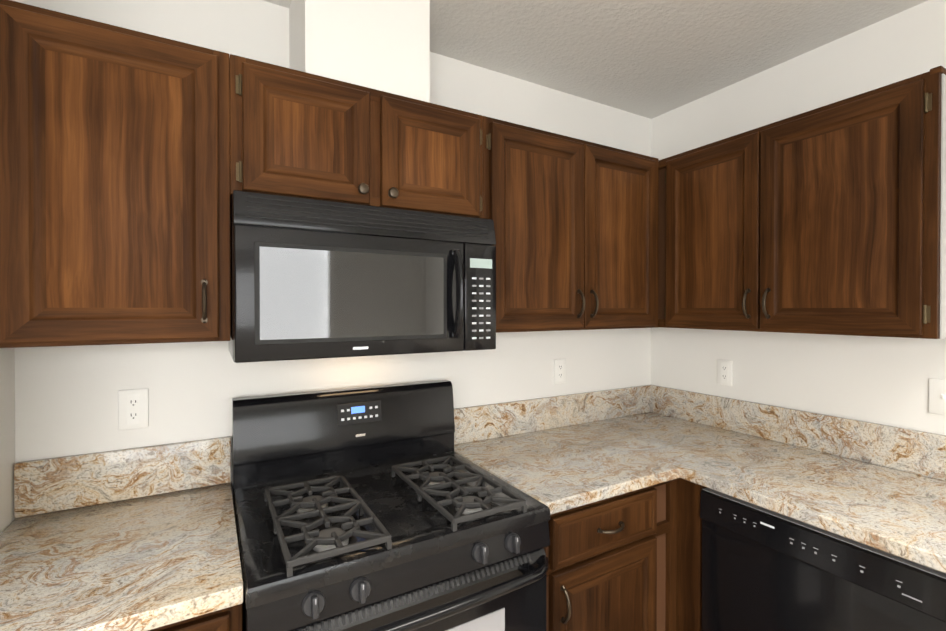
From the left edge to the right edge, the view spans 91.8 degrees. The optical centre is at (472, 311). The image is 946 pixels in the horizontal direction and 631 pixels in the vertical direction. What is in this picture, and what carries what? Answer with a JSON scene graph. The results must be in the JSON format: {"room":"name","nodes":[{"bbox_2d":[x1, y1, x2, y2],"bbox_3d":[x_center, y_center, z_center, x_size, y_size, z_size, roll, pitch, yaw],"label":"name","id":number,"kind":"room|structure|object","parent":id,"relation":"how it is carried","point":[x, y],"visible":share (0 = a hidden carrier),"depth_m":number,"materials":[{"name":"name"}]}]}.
{"room":"kitchen","nodes":[
{"label":"kitchen","id":0,"kind":"room"},
{"bbox_2d":[0,348,14,533],"bbox_3d":[-1.092,0.209,0.867,0.120,2.487,0.780,0,0,-30],"label":"wall","id":1,"kind":"structure","parent":0,"point":[7,410],"depth_m":1.19,"materials":[{"name":"paint"}]},
{"bbox_2d":[12,0,650,487],"bbox_3d":[-1.316,0.206,1.258,5.440,2.487,0.120,0,0,-30],"label":"wall","id":2,"kind":"structure","parent":0,"point":[66,400],"depth_m":1.52,"materials":[{"name":"paint"}]},
{"bbox_2d":[0,0,235,347],"bbox_3d":[-0.933,-0.303,1.216,0.500,0.762,0.322,0,0,-30],"label":"upper cabinet","id":3,"kind":"object","parent":2,"relation":"attached to","point":[130,160],"depth_m":1.08,"materials":[{"name":"brown wood"}]},
{"bbox_2d":[118,388,148,429],"bbox_3d":[-1.007,0.289,1.361,0.072,0.117,0.009,0,0,-30],"label":"electrical outlet","id":4,"kind":"object","parent":2,"relation":"attached to","point":[133,411],"visible":1,"depth_m":1.36,"materials":[{"name":"white plastic"}]},
{"bbox_2d":[236,55,491,218],"bbox_3d":[-0.375,-0.501,1.535,0.783,0.371,0.322,0,0,-30],"label":"upper cabinet","id":5,"kind":"object","parent":2,"relation":"attached to","point":[299,133],"depth_m":1.36,"materials":[{"name":"brown wood"}]},
{"bbox_2d":[228,190,495,362],"bbox_3d":[-0.344,-0.092,1.483,0.776,0.440,0.446,0,0,-30],"label":"over-the-range microwave","id":6,"kind":"object","parent":5,"relation":"attached to","point":[310,278],"visible":1,"depth_m":1.29,"materials":[{"name":"black metal"}]},
{"bbox_2d":[554,359,565,383],"bbox_3d":[0.413,0.283,2.177,0.072,0.117,0.009,0,0,-30],"label":"electrical outlet","id":7,"kind":"object","parent":2,"relation":"attached to","point":[559,371],"visible":1,"depth_m":2.17,"materials":[{"name":"white plastic"}]},
{"bbox_2d":[492,118,655,332],"bbox_3d":[0.366,-0.309,1.961,0.925,0.762,0.322,0,0,-30],"label":"upper cabinet","id":8,"kind":"object","parent":2,"relation":"attached to","point":[574,219],"depth_m":1.79,"materials":[{"name":"brown wood"}]},
{"bbox_2d":[289,0,429,102],"bbox_3d":[-0.387,-0.864,1.541,0.390,0.351,0.300,0,0,-30],"label":"chase","id":9,"kind":"structure","parent":0,"point":[382,45],"depth_m":1.42,"materials":[{"name":"paint"}]},
{"bbox_2d":[263,0,927,118],"bbox_3d":[-0.340,-1.075,-0.451,5.440,0.100,4.040,0,0,-30],"label":"ceiling","id":10,"kind":"structure","parent":0,"point":[650,59],"depth_m":1.75,"materials":[{"name":"white paint"}]},
{"bbox_2d":[651,0,945,434],"bbox_3d":[1.997,0.209,0.831,0.120,2.487,3.920,0,0,-30],"label":"wall","id":11,"kind":"structure","parent":0,"point":[879,380],"depth_m":1.82,"materials":[{"name":"paint"}]},
{"bbox_2d":[717,359,732,385],"bbox_3d":[1.173,0.283,2.136,0.009,0.117,0.072,0,0,-30],"label":"electrical outlet","id":12,"kind":"object","parent":11,"relation":"attached to","point":[724,372],"visible":1,"depth_m":2.13,"materials":[{"name":"white plastic"}]},
{"bbox_2d":[656,66,945,338],"bbox_3d":[1.113,-0.311,1.875,0.362,0.768,1.216,0,0,-30],"label":"upper cabinet","id":13,"kind":"object","parent":11,"relation":"attached to","point":[830,219],"depth_m":1.53,"materials":[{"name":"brown wood"}]},
{"bbox_2d":[929,378,945,414],"bbox_3d":[1.546,0.280,1.478,0.016,0.117,0.116,0,0,-30],"label":"light switch","id":14,"kind":"object","parent":11,"relation":"attached to","point":[937,396],"visible":1,"depth_m":1.51,"materials":[{"name":"white plastic"}]},
{"bbox_3d":[-0.340,1.512,-0.433,5.440,0.100,4.040,0,0,-30],"label":"floor","id":15,"kind":"structure","parent":0,"visible":0},
{"bbox_2d":[148,604,241,630],"bbox_3d":[-0.852,1.019,1.095,0.509,0.858,0.626,0,0,-30],"label":"base cabinet","id":16,"kind":"object","parent":15,"relation":"on","point":[230,618],"depth_m":0.93,"materials":[{"name":"brown wood"}]},
{"bbox_2d":[0,436,243,630],"bbox_3d":[-0.846,0.497,1.081,0.510,0.183,0.651,0,0,-30],"label":"countertop","id":17,"kind":"structure","parent":16,"relation":"on","point":[145,538],"depth_m":1.10,"materials":[{"name":"stone"}]},
{"bbox_2d":[232,380,549,630],"bbox_3d":[-0.265,0.861,1.359,0.767,1.167,0.736,0,0,-30],"label":"range","id":18,"kind":"object","parent":15,"relation":"on","point":[380,508],"visible":1,"depth_m":1.24,"materials":[{"name":"black metal"}]},
{"bbox_2d":[544,478,706,630],"bbox_3d":[0.344,1.014,1.742,0.664,0.858,0.696,0,0,-30],"label":"base cabinet","id":19,"kind":"object","parent":15,"relation":"on","point":[631,561],"depth_m":1.53,"materials":[{"name":"brown wood"}]},
{"bbox_2d":[454,394,679,514],"bbox_3d":[0.295,0.492,1.736,0.577,0.183,0.651,0,0,-30],"label":"countertop","id":20,"kind":"structure","parent":19,"relation":"on","point":[565,452],"depth_m":1.85,"materials":[{"name":"stone"}]},
{"bbox_2d":[572,385,945,573],"bbox_3d":[1.172,0.494,1.464,0.673,0.183,1.996,0,0,-30],"label":"countertop","id":21,"kind":"structure","parent":19,"relation":"on","point":[882,487],"depth_m":1.57,"materials":[{"name":"stone"}]},
{"bbox_2d":[700,488,945,630],"bbox_3d":[1.189,1.017,1.465,0.595,0.853,0.614,0,0,-30],"label":"dishwasher","id":22,"kind":"object","parent":15,"relation":"on","point":[763,569],"visible":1,"depth_m":1.32,"materials":[{"name":"black metal"}]}
]}

